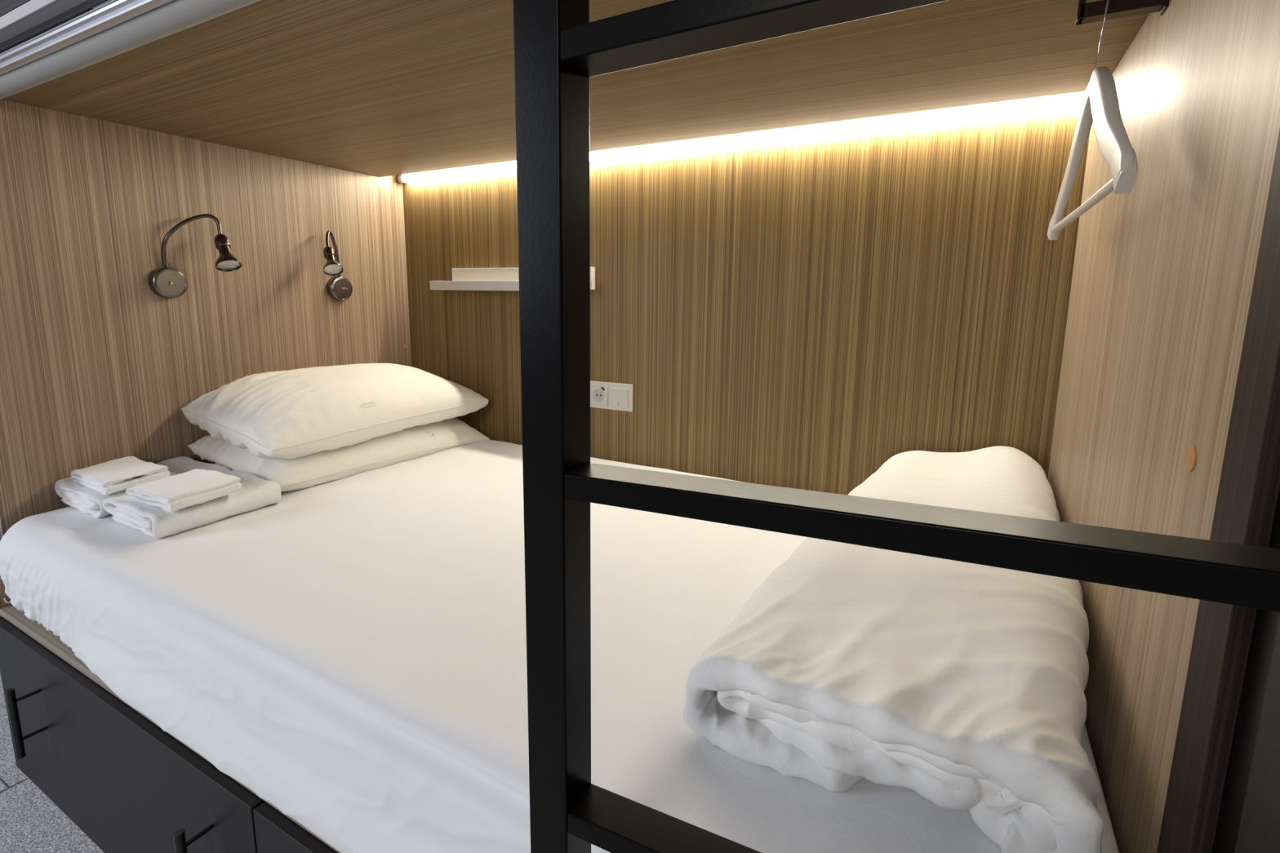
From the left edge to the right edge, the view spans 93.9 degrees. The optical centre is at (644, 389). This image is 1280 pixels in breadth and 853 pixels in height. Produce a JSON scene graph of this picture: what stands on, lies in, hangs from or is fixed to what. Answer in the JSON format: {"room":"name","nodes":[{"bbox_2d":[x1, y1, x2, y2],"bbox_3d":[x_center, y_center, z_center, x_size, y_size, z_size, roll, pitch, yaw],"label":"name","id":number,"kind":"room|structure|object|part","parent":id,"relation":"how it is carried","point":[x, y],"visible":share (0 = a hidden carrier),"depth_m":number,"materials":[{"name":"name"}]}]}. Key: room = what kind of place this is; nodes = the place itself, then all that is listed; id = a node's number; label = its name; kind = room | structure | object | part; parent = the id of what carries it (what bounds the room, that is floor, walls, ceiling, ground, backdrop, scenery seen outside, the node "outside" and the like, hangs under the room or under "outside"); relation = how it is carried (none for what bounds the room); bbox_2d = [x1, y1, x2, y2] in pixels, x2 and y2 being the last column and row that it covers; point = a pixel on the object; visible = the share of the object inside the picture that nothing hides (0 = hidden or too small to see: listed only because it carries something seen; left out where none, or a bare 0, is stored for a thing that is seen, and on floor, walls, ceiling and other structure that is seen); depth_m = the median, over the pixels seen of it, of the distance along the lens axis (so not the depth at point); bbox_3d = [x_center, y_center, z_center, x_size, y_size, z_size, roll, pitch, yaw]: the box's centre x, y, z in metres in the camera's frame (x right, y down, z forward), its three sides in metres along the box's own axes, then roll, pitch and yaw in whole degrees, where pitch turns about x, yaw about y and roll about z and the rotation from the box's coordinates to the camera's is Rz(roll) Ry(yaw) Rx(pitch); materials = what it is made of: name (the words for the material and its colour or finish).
{"room":"dormitory","nodes":[
{"label":"dormitory","id":0,"kind":"room"},
{"bbox_2d":[0,673,104,852],"bbox_3d":[-1.476,1.062,0.339,6.000,0.030,4.700,6,10,28],"label":"floor","id":1,"kind":"structure","parent":0,"point":[30,822],"depth_m":1.26,"materials":[{"name":"grey carpet"}]},
{"bbox_2d":[0,604,340,852],"bbox_3d":[-0.293,0.700,1.371,2.046,0.389,1.228,6,10,28],"label":"bunk base","id":2,"kind":"object","parent":1,"relation":"on","point":[129,784],"visible":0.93,"depth_m":1.10,"materials":[{"name":"black wood"}]},
{"bbox_3d":[-1.258,0.670,1.218,0.013,0.150,0.050,6,10,28],"label":"handle","id":3,"kind":"part","parent":2,"relation":"part of","materials":[{"name":"black metal"}]},
{"bbox_3d":[-0.681,0.726,0.911,0.013,0.150,0.050,6,10,28],"label":"handle","id":4,"kind":"part","parent":2,"relation":"part of","materials":[{"name":"black metal"}]},
{"bbox_3d":[-0.109,0.824,0.651,1.022,0.368,0.018,6,10,28],"label":"drawer","id":5,"kind":"part","parent":2,"relation":"part of","materials":[{"name":"black laminate"}]},
{"bbox_2d":[0,439,1119,852],"bbox_3d":[-0.280,0.396,1.342,2.040,0.217,1.174,6,10,28],"label":"mattress","id":6,"kind":"object","parent":2,"relation":"on","point":[350,652],"visible":0.54,"depth_m":0.90,"materials":[{"name":"white fabric"}]},
{"bbox_2d":[54,456,230,518],"bbox_3d":[-1.224,0.230,1.473,0.233,0.059,0.278,6,10,28],"label":"bath towel","id":7,"kind":"object","parent":6,"relation":"on","point":[75,495],"visible":0.29,"depth_m":1.38,"materials":[{"name":"white fabric"}]},
{"bbox_2d":[70,456,169,495],"bbox_3d":[-1.237,0.199,1.408,0.211,0.039,0.132,6,10,28],"label":"towel","id":8,"kind":"object","parent":7,"relation":"on","point":[108,477],"visible":1,"depth_m":1.38,"materials":[{"name":"white fabric"}]},
{"bbox_2d":[102,470,280,538],"bbox_3d":[-1.021,0.250,1.363,0.240,0.061,0.265,6,10,28],"label":"bath towel","id":9,"kind":"object","parent":6,"relation":"on","point":[255,492],"visible":0.7,"depth_m":1.28,"materials":[{"name":"white fabric"}]},
{"bbox_2d":[125,468,241,512],"bbox_3d":[-1.008,0.215,1.310,0.185,0.039,0.149,6,10,28],"label":"towel","id":10,"kind":"object","parent":9,"relation":"on","point":[171,494],"visible":1,"depth_m":1.28,"materials":[{"name":"white fabric"}]},
{"bbox_2d":[186,417,489,492],"bbox_3d":[-0.897,0.132,1.862,0.415,0.153,0.744,6,10,28],"label":"pillow","id":11,"kind":"object","parent":6,"relation":"on","point":[418,441],"visible":0.52,"depth_m":1.63,"materials":[{"name":"white fabric"}]},
{"bbox_2d":[181,363,488,459],"bbox_3d":[-0.896,0.027,1.841,0.417,0.198,0.748,6,10,28],"label":"pillow","id":12,"kind":"object","parent":11,"relation":"on","point":[296,413],"visible":1,"depth_m":1.62,"materials":[{"name":"white fabric"}]},
{"bbox_2d":[683,445,1105,852],"bbox_3d":[0.484,0.269,0.993,0.403,0.178,1.025,7,11,33],"label":"duvet","id":13,"kind":"object","parent":6,"relation":"on","point":[956,684],"visible":0.83,"depth_m":0.65,"materials":[{"name":"white fabric"}]},
{"bbox_2d":[513,0,1279,852],"bbox_3d":[0.137,0.147,0.320,0.476,1.821,0.034,5,10,26],"label":"ladder","id":14,"kind":"object","parent":1,"relation":"on","point":[557,49],"visible":1,"depth_m":0.36,"materials":[{"name":"black metal"}]},
{"bbox_3d":[-0.060,0.129,0.418,0.034,1.821,0.033,6,10,28],"label":"post","id":15,"kind":"part","parent":14,"relation":"part of","materials":[{"name":"black metal"}]},
{"bbox_2d":[0,8,411,608],"bbox_3d":[-1.173,-0.251,1.758,0.022,1.379,1.187,6,10,28],"label":"wall","id":16,"kind":"structure","parent":0,"point":[97,366],"depth_m":1.54,"materials":[{"name":"brown wood"}]},
{"bbox_2d":[0,0,30,17],"bbox_3d":[-0.507,-0.713,0.713,2.050,0.221,0.016,6,10,28],"label":"trim","id":17,"kind":"structure","parent":16,"relation":"attached to","point":[6,6],"depth_m":1.04,"materials":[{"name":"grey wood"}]},
{"bbox_2d":[0,0,55,29],"bbox_3d":[-0.508,-0.594,0.732,2.050,0.020,0.016,6,10,28],"label":"trim","id":18,"kind":"structure","parent":16,"relation":"attached to","point":[30,6],"depth_m":1.02,"materials":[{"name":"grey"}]},
{"bbox_2d":[0,0,107,52],"bbox_3d":[-0.508,-0.573,0.736,2.050,0.022,0.016,6,10,28],"label":"trim","id":19,"kind":"structure","parent":16,"relation":"attached to","point":[58,11],"depth_m":0.99,"materials":[{"name":"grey brushed aluminium"}]},
{"bbox_2d":[147,213,241,297],"bbox_3d":[-1.180,-0.353,1.573,0.209,0.222,0.075,-2,9,-15],"label":"reading lamp","id":20,"kind":"object","parent":16,"relation":"attached to","point":[166,282],"visible":1,"depth_m":1.56,"materials":[{"name":"silver metal"}]},
{"bbox_2d":[323,230,352,300],"bbox_3d":[-0.994,-0.398,1.915,0.073,0.222,0.207,-2,10,-18],"label":"reading lamp","id":21,"kind":"object","parent":16,"relation":"attached to","point":[339,287],"visible":1,"depth_m":1.95,"materials":[{"name":"silver metal"}]},
{"bbox_2d":[1,0,1149,177],"bbox_3d":[-0.254,-0.608,1.207,2.050,0.022,0.940,6,10,28],"label":"ceiling","id":22,"kind":"structure","parent":0,"point":[379,88],"depth_m":1.11,"materials":[{"name":"brown wood"}]},
{"bbox_2d":[0,0,260,603],"bbox_3d":[-0.516,0.002,0.834,2.037,1.140,0.118,6,10,28],"label":"frame","id":23,"kind":"object","parent":22,"relation":"attached to","point":[113,28],"visible":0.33,"depth_m":0.96,"materials":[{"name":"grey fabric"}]},
{"bbox_3d":[-1.435,-0.059,1.269,0.004,1.102,0.016,6,10,28],"label":"bead chain","id":24,"kind":"part","parent":23,"relation":"part of","materials":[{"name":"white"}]},
{"bbox_2d":[402,92,1089,494],"bbox_3d":[0.013,-0.056,1.809,2.050,1.751,0.020,6,10,28],"label":"wall","id":25,"kind":"structure","parent":0,"point":[813,313],"depth_m":1.56,"materials":[{"name":"brown wood"}]},
{"bbox_2d":[429,266,595,290],"bbox_3d":[-0.448,-0.362,1.952,0.624,0.074,0.086,6,10,28],"label":"wall shelf","id":26,"kind":"object","parent":25,"relation":"attached to","point":[483,278],"visible":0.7,"depth_m":1.99,"materials":[{"name":"grey laminate"}]},
{"bbox_3d":[-0.165,-0.322,1.842,0.018,0.026,0.019,6,10,28],"label":"plate","id":27,"kind":"part","parent":26,"relation":"part of","materials":[{"name":"grey laminate"}]},
{"bbox_2d":[590,380,633,412],"bbox_3d":[-0.108,0.019,1.866,0.159,0.085,0.014,6,10,28],"label":"wall socket","id":28,"kind":"object","parent":25,"relation":"attached to","point":[605,395],"visible":0.94,"depth_m":1.86,"materials":[{"name":"beige plastic"}]},
{"bbox_2d":[397,91,1084,182],"bbox_3d":[0.013,-0.695,1.681,2.036,0.067,0.027,6,10,28],"label":"led strip light","id":29,"kind":"object","parent":25,"relation":"attached to","point":[1075,99],"visible":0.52,"depth_m":1.46,"materials":[{"name":"white plastic"}]},
{"bbox_2d":[1047,0,1279,852],"bbox_3d":[0.696,0.096,0.906,0.022,1.751,0.979,6,10,28],"label":"wall","id":30,"kind":"structure","parent":0,"point":[1164,268],"depth_m":0.63,"materials":[{"name":"brown wood"}]},
{"bbox_2d":[1074,0,1168,25],"bbox_3d":[0.618,-0.499,0.775,0.094,0.032,0.026,6,10,28],"label":"bracket","id":31,"kind":"object","parent":30,"relation":"attached to","point":[1093,11],"visible":1,"depth_m":0.77,"materials":[{"name":"brown metal"}]},
{"bbox_2d":[1047,0,1137,239],"bbox_3d":[0.598,-0.368,0.797,0.020,0.296,0.418,5,10,25],"label":"hanger","id":32,"kind":"object","parent":31,"relation":"hanging from","point":[1100,106],"visible":1,"depth_m":0.73,"materials":[{"name":"white plastic"}]},
{"bbox_3d":[0.642,-0.336,0.894,0.016,0.190,0.210,5,10,25],"label":"arm","id":33,"kind":"part","parent":32,"relation":"part of","materials":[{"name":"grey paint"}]},
{"bbox_3d":[0.556,-0.319,0.718,0.017,0.179,0.223,5,10,24],"label":"arm","id":34,"kind":"part","parent":32,"relation":"part of","materials":[{"name":"grey paint"}]},
{"bbox_3d":[0.657,-0.495,0.754,0.004,0.032,0.026,6,10,28],"label":"wall plate","id":35,"kind":"part","parent":31,"relation":"part of","materials":[{"name":"brown metal"}]},
{"bbox_2d":[1186,445,1195,471],"bbox_3d":[0.487,0.061,0.533,0.001,0.023,0.023,6,10,28],"label":"screw cover","id":36,"kind":"object","parent":30,"relation":"attached to","point":[1191,453],"visible":1,"depth_m":0.53,"materials":[{"name":"brown wood"}]},
{"bbox_2d":[1156,127,1279,852],"bbox_3d":[0.456,0.166,0.449,0.040,1.751,0.062,6,10,28],"label":"trim","id":37,"kind":"structure","parent":30,"relation":"attached to","point":[1249,486],"depth_m":0.44,"materials":[{"name":"brown wood"}]},
{"bbox_2d":[1211,488,1279,852],"bbox_3d":[0.439,0.174,0.396,0.038,1.751,0.047,6,10,28],"label":"bed frame post","id":38,"kind":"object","parent":30,"relation":"attached to","point":[1266,622],"depth_m":0.42,"materials":[{"name":"black metal"}]},
{"bbox_2d":[1234,618,1279,852],"bbox_3d":[0.381,0.188,0.301,0.039,1.751,0.175,6,10,28],"label":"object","id":39,"kind":"structure","parent":30,"relation":"attached to","point":[1259,832],"depth_m":0.38,"materials":[{"name":"black"}]}
]}

